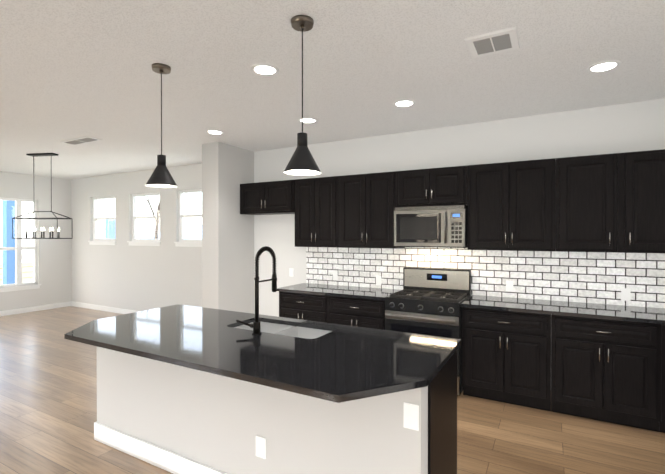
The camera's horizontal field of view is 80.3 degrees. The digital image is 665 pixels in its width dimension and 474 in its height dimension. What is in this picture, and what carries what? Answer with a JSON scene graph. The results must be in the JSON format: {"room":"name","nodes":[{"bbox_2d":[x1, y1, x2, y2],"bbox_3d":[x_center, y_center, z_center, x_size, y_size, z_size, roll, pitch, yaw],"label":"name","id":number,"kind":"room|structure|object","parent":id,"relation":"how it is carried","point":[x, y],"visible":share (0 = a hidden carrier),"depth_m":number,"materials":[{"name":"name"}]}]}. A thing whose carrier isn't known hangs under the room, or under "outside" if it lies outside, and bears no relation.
{"room":"kitchen","nodes":[
{"label":"kitchen","id":0,"kind":"room"},
{"bbox_2d":[0,171,71,310],"bbox_3d":[-7.771,0.145,5.297,0.150,2.800,7.950,0,0,29],"label":"wall","id":1,"kind":"structure","parent":0,"point":[55,268],"depth_m":8.32,"materials":[{"name":"white paint"}]},
{"bbox_2d":[0,197,40,291],"bbox_3d":[-6.745,0.152,7.078,0.140,1.835,2.620,0,0,29],"label":"window","id":2,"kind":"structure","parent":1,"relation":"in","point":[18,248],"depth_m":7.92,"materials":[{"name":"white"}]},
{"bbox_2d":[0,301,70,315],"bbox_3d":[-7.663,1.495,5.331,0.014,0.100,7.800,0,0,29],"label":"baseboard","id":3,"kind":"structure","parent":1,"relation":"attached to","point":[64,304],"depth_m":8.10,"materials":[{"name":"white"}]},
{"bbox_2d":[71,163,201,310],"bbox_3d":[-3.556,0.132,7.592,5.300,2.800,0.150,0,0,29],"label":"wall","id":4,"kind":"structure","parent":0,"point":[122,273],"depth_m":7.73,"materials":[{"name":"white paint"}]},
{"bbox_2d":[88,196,115,244],"bbox_3d":[-4.746,-0.339,8.208,0.940,1.005,0.140,0,0,29],"label":"window","id":5,"kind":"structure","parent":4,"relation":"in","point":[97,241],"depth_m":8.30,"materials":[{"name":"white"}]},
{"bbox_2d":[71,301,138,313],"bbox_3d":[-3.517,1.482,7.485,5.120,0.100,0.014,0,0,29],"label":"baseboard","id":6,"kind":"structure","parent":4,"relation":"attached to","point":[77,304],"depth_m":8.17,"materials":[{"name":"white"}]},
{"bbox_2d":[127,192,160,245],"bbox_3d":[-3.573,-0.336,7.559,0.960,1.005,0.140,0,0,29],"label":"window","id":7,"kind":"structure","parent":4,"relation":"in","point":[144,242],"depth_m":7.63,"materials":[{"name":"white"}]},
{"bbox_2d":[174,189,201,246],"bbox_3d":[-2.392,-0.332,6.905,0.960,1.005,0.140,0,0,29],"label":"window","id":8,"kind":"structure","parent":4,"relation":"in","point":[182,242],"depth_m":7.04,"materials":[{"name":"white"}]},
{"bbox_2d":[202,142,253,313],"bbox_3d":[-1.354,0.142,5.790,0.300,2.800,1.170,0,0,29],"label":"wall","id":9,"kind":"structure","parent":0,"point":[227,252],"depth_m":5.35,"materials":[{"name":"grey paint"}]},
{"bbox_2d":[0,306,664,473],"bbox_3d":[-2.989,1.610,2.743,11.000,0.100,8.100,0,0,29],"label":"floor","id":10,"kind":"structure","parent":0,"point":[48,395],"depth_m":3.19,"materials":[{"name":"wood"}]},
{"bbox_2d":[94,348,457,473],"bbox_3d":[-0.525,1.119,2.751,2.568,0.884,0.774,0,0,29],"label":"kitchen island","id":11,"kind":"object","parent":10,"relation":"on","point":[184,389],"depth_m":2.32,"materials":[{"name":"grey paint"}]},
{"bbox_2d":[256,436,265,458],"bbox_3d":[-0.410,1.203,2.257,0.072,0.116,0.006,0,0,29],"label":"electrical outlet","id":12,"kind":"object","parent":11,"relation":"attached to","point":[260,447],"visible":1,"depth_m":2.25,"materials":[{"name":"white plastic"}]},
{"bbox_2d":[64,304,459,419],"bbox_3d":[-0.603,0.662,2.622,2.604,0.032,1.140,0,0,29],"label":"island countertop","id":13,"kind":"structure","parent":11,"relation":"on","point":[370,369],"depth_m":2.23,"materials":[{"name":"black stone"}]},
{"bbox_2d":[236,246,276,334],"bbox_3d":[-0.522,0.354,2.741,0.204,0.581,0.243,0,0,29],"label":"faucet","id":14,"kind":"object","parent":13,"relation":"on","point":[255,325],"visible":1,"depth_m":2.63,"materials":[{"name":"black metal"}]},
{"bbox_2d":[232,320,331,335],"bbox_3d":[-0.366,0.780,2.829,0.783,0.232,0.384,0,0,29],"label":"sink","id":15,"kind":"object","parent":13,"relation":"in","point":[265,325],"depth_m":2.98,"materials":[{"name":"silver metal"}]},
{"bbox_2d":[403,402,418,430],"bbox_3d":[0.364,0.831,1.826,0.072,0.116,0.006,0,0,29],"label":"electrical outlet","id":16,"kind":"object","parent":11,"relation":"attached to","point":[411,417],"visible":1,"depth_m":1.82,"materials":[{"name":"white plastic"}]},
{"bbox_2d":[279,291,327,322],"bbox_3d":[-0.224,1.106,4.947,0.700,0.882,0.656,0,0,29],"label":"base cabinet","id":17,"kind":"object","parent":10,"relation":"on","point":[309,307],"visible":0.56,"depth_m":4.68,"materials":[{"name":"black wood"}]},
{"bbox_2d":[328,296,385,329],"bbox_3d":[0.395,1.108,4.604,0.710,0.882,0.656,0,0,29],"label":"base cabinet","id":18,"kind":"object","parent":10,"relation":"on","point":[361,312],"visible":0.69,"depth_m":4.34,"materials":[{"name":"black wood"}]},
{"bbox_2d":[385,267,470,395],"bbox_3d":[1.018,0.957,4.194,0.756,1.190,0.713,0,0,29],"label":"stove","id":19,"kind":"object","parent":10,"relation":"on","point":[426,301],"visible":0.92,"depth_m":4.03,"materials":[{"name":"silver metal"}]},
{"bbox_2d":[462,307,550,410],"bbox_3d":[1.714,1.113,3.874,0.754,0.882,0.656,0,0,29],"label":"base cabinet","id":20,"kind":"object","parent":10,"relation":"on","point":[506,356],"visible":0.98,"depth_m":3.61,"materials":[{"name":"black wood"}]},
{"bbox_2d":[551,315,661,431],"bbox_3d":[2.376,1.115,3.508,0.754,0.882,0.656,0,0,29],"label":"base cabinet","id":21,"kind":"object","parent":10,"relation":"on","point":[606,370],"visible":0.98,"depth_m":3.25,"materials":[{"name":"black wood"}]},
{"bbox_2d":[659,324,664,432],"bbox_3d":[3.005,1.117,3.192,0.648,0.882,0.598,0,0,29],"label":"base cabinet","id":22,"kind":"object","parent":10,"relation":"on","point":[662,426],"visible":0.2,"depth_m":3.08,"materials":[{"name":"black wood"}]},
{"bbox_2d":[0,0,664,178],"bbox_3d":[-2.989,-1.290,2.726,11.000,0.100,8.100,0,0,29],"label":"ceiling","id":23,"kind":"structure","parent":0,"point":[71,69],"depth_m":2.96,"materials":[{"name":"white paint"}]},
{"bbox_2d":[12,153,72,238],"bbox_3d":[-4.392,-0.615,5.976,0.773,1.286,0.283,0,0,9],"label":"chandelier","id":24,"kind":"object","parent":23,"relation":"hanging from","point":[33,155],"visible":1,"depth_m":5.94,"materials":[{"name":"black metal"}]},
{"bbox_2d":[60,136,102,144],"bbox_3d":[-3.264,-1.246,5.119,0.620,0.013,0.200,0,0,29],"label":"ceiling vent","id":25,"kind":"object","parent":23,"relation":"in","point":[81,140],"visible":1,"depth_m":5.08,"materials":[{"name":"white plastic"}]},
{"bbox_2d":[145,63,177,187],"bbox_3d":[-1.248,-0.805,2.879,0.220,0.869,0.220,0,0,29],"label":"pendant light","id":26,"kind":"object","parent":23,"relation":"hanging from","point":[161,177],"visible":1,"depth_m":2.85,"materials":[{"name":"black metal"}]},
{"bbox_2d":[206,130,223,134],"bbox_3d":[-1.401,-1.247,4.705,0.208,0.007,0.208,0,0,29],"label":"recessed light","id":27,"kind":"object","parent":23,"relation":"in","point":[216,132],"visible":1,"depth_m":4.71,"materials":[{"name":"white plastic"}]},
{"bbox_2d":[251,64,278,75],"bbox_3d":[-0.501,-1.236,2.926,0.208,0.007,0.208,0,0,29],"label":"recessed light","id":28,"kind":"object","parent":23,"relation":"in","point":[265,69],"visible":1,"depth_m":2.91,"materials":[{"name":"white plastic"}]},
{"bbox_2d":[283,15,320,175],"bbox_3d":[-0.173,-0.801,2.261,0.220,0.869,0.220,0,0,29],"label":"pendant light","id":29,"kind":"object","parent":23,"relation":"hanging from","point":[302,162],"visible":1,"depth_m":2.23,"materials":[{"name":"black metal"}]},
{"bbox_2d":[298,118,317,123],"bbox_3d":[-0.263,-1.244,4.223,0.208,0.007,0.208,0,0,29],"label":"recessed light","id":30,"kind":"object","parent":23,"relation":"in","point":[309,120],"visible":0.92,"depth_m":4.21,"materials":[{"name":"white plastic"}]},
{"bbox_2d":[393,100,415,106],"bbox_3d":[0.668,-1.241,3.673,0.208,0.007,0.208,0,0,29],"label":"recessed light","id":31,"kind":"object","parent":23,"relation":"in","point":[403,103],"visible":1,"depth_m":3.67,"materials":[{"name":"white plastic"}]},
{"bbox_2d":[464,26,519,57],"bbox_3d":[1.022,-1.231,2.517,0.300,0.013,0.300,0,0,29],"label":"ceiling vent","id":32,"kind":"object","parent":23,"relation":"in","point":[495,42],"visible":1,"depth_m":2.49,"materials":[{"name":"white plastic"}]},
{"bbox_2d":[587,60,620,72],"bbox_3d":[1.972,-1.236,2.871,0.208,0.007,0.208,0,0,29],"label":"recessed light","id":33,"kind":"object","parent":23,"relation":"in","point":[604,66],"visible":1,"depth_m":2.86,"materials":[{"name":"white plastic"}]},
{"bbox_2d":[254,98,664,316],"bbox_3d":[1.241,0.149,4.593,5.400,2.800,0.150,0,0,29],"label":"wall","id":34,"kind":"structure","parent":0,"point":[627,127],"depth_m":4.45,"materials":[{"name":"white paint"}]},
{"bbox_2d":[240,180,294,214],"bbox_3d":[-0.842,-0.533,5.446,0.915,0.425,0.366,0,0,29],"label":"upper cabinet","id":35,"kind":"object","parent":34,"relation":"attached to","point":[269,198],"visible":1,"depth_m":5.30,"materials":[{"name":"black wood"}]},
{"bbox_2d":[289,268,293,276],"bbox_3d":[-0.574,0.494,5.508,0.072,0.116,0.008,0,0,29],"label":"electrical outlet","id":36,"kind":"object","parent":34,"relation":"attached to","point":[291,272],"visible":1,"depth_m":5.50,"materials":[{"name":"white plastic"}]},
{"bbox_2d":[295,176,337,247],"bbox_3d":[-0.149,-0.308,5.063,0.640,0.870,0.366,0,0,29],"label":"upper cabinet","id":37,"kind":"object","parent":34,"relation":"attached to","point":[316,212],"visible":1,"depth_m":4.92,"materials":[{"name":"black wood"}]},
{"bbox_2d":[338,171,404,248],"bbox_3d":[0.456,-0.306,4.728,0.738,0.870,0.366,0,0,29],"label":"upper cabinet","id":38,"kind":"object","parent":34,"relation":"attached to","point":[366,204],"visible":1,"depth_m":4.59,"materials":[{"name":"black wood"}]},
{"bbox_2d":[396,165,467,206],"bbox_3d":[1.115,-0.537,4.362,0.766,0.405,0.366,0,0,29],"label":"upper cabinet","id":39,"kind":"object","parent":34,"relation":"attached to","point":[444,186],"visible":1,"depth_m":4.22,"materials":[{"name":"black wood"}]},
{"bbox_2d":[394,205,467,247],"bbox_3d":[1.093,-0.109,4.325,0.756,0.436,0.452,0,0,29],"label":"microwave","id":40,"kind":"object","parent":39,"relation":"attached to","point":[435,226],"visible":0.98,"depth_m":4.15,"materials":[{"name":"silver metal"}]},
{"bbox_2d":[467,158,555,250],"bbox_3d":[1.798,-0.302,3.985,0.790,0.870,0.366,0,0,29],"label":"upper cabinet","id":41,"kind":"object","parent":34,"relation":"attached to","point":[511,206],"visible":1,"depth_m":3.84,"materials":[{"name":"black wood"}]},
{"bbox_2d":[555,153,617,252],"bbox_3d":[2.351,-0.300,3.679,0.470,0.870,0.366,0,0,29],"label":"upper cabinet","id":42,"kind":"object","parent":34,"relation":"attached to","point":[586,202],"visible":1,"depth_m":3.55,"materials":[{"name":"black wood"}]},
{"bbox_2d":[617,149,664,252],"bbox_3d":[2.951,-0.298,3.346,0.898,0.870,0.366,0,0,29],"label":"upper cabinet","id":43,"kind":"object","parent":34,"relation":"attached to","point":[641,206],"visible":1,"depth_m":3.36,"materials":[{"name":"black wood"}]},
{"label":"outside","id":44,"kind":"structure","parent":0,"visible":0},
{"bbox_2d":[0,253,32,260],"bbox_3d":[1.205,1.760,4.537,80.000,0.180,80.000,0,0,29],"label":"ground","id":45,"kind":"structure","parent":44,"point":[29,256],"depth_m":30.66,"materials":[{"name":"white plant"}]},
{"bbox_2d":[0,200,32,284],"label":"window","id":46,"kind":"structure","parent":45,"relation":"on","point":[9,253],"depth_m":8.94,"materials":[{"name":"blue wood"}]},
{"bbox_2d":[97,213,201,238],"bbox_3d":[-12.362,0.439,19.044,16.600,2.450,6.550,0,0,29],"label":"house","id":47,"kind":"structure","parent":45,"relation":"on","point":[189,230],"depth_m":19.40,"materials":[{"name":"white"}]},
{"bbox_2d":[144,196,190,238],"bbox_3d":[-6.075,-0.258,14.294,2.814,3.903,0.200,0,0,29],"label":"tree","id":48,"kind":"object","parent":45,"relation":"on","point":[157,225],"depth_m":14.44,"materials":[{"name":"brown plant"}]},
{"bbox_3d":[2.671,1.120,2.598,0.656,0.882,0.755,0,0,29],"label":"base cabinet","id":49,"kind":"object","parent":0,"visible":0},
{"bbox_2d":[277,283,400,299],"bbox_3d":[0.082,0.649,4.780,1.434,0.031,0.630,0,0,29],"label":"countertop","id":50,"kind":"structure","parent":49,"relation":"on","point":[307,288],"depth_m":4.67,"materials":[{"name":"stone"}]},
{"bbox_2d":[461,295,664,323],"bbox_3d":[2.047,0.655,3.692,1.514,0.031,0.630,0,0,29],"label":"countertop","id":51,"kind":"structure","parent":49,"relation":"on","point":[618,312],"depth_m":3.54,"materials":[{"name":"stone"}]},
{"bbox_2d":[653,308,664,323],"bbox_3d":[2.446,0.664,2.180,0.630,0.031,2.890,0,0,29],"label":"countertop","id":52,"kind":"structure","parent":49,"relation":"on","point":[662,310],"depth_m":3.42,"materials":[{"name":"stone"}]},
{"bbox_3d":[1.648,0.177,-0.090,0.150,2.800,7.650,0,0,29],"label":"wall","id":53,"kind":"structure","parent":0,"visible":0},
{"bbox_2d":[306,247,664,307],"bbox_3d":[1.539,0.378,4.339,4.330,0.514,0.008,0,0,29],"label":"tile backsplash","id":54,"kind":"structure","parent":53,"relation":"attached to","point":[596,277],"depth_m":4.11,"materials":[{"name":"white tile"}]},
{"bbox_2d":[333,271,337,279],"bbox_3d":[0.035,0.506,5.163,0.072,0.116,0.006,0,0,29],"label":"electrical outlet","id":55,"kind":"object","parent":54,"relation":"attached to","point":[335,275],"visible":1,"depth_m":5.16,"materials":[{"name":"white plastic"}]},
{"bbox_2d":[376,276,380,284],"bbox_3d":[0.569,0.538,4.868,0.072,0.116,0.006,0,0,29],"label":"electrical outlet","id":56,"kind":"object","parent":54,"relation":"attached to","point":[378,280],"visible":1,"depth_m":4.87,"materials":[{"name":"white plastic"}]},
{"bbox_2d":[506,280,512,291],"bbox_3d":[1.864,0.517,4.151,0.072,0.116,0.006,0,0,29],"label":"electrical outlet","id":57,"kind":"object","parent":54,"relation":"attached to","point":[509,286],"visible":1,"depth_m":4.15,"materials":[{"name":"white plastic"}]},
{"bbox_2d":[621,288,630,300],"bbox_3d":[2.730,0.535,3.671,0.072,0.116,0.006,0,0,29],"label":"electrical outlet","id":58,"kind":"object","parent":54,"relation":"attached to","point":[625,294],"visible":1,"depth_m":3.67,"materials":[{"name":"white plastic"}]}
]}

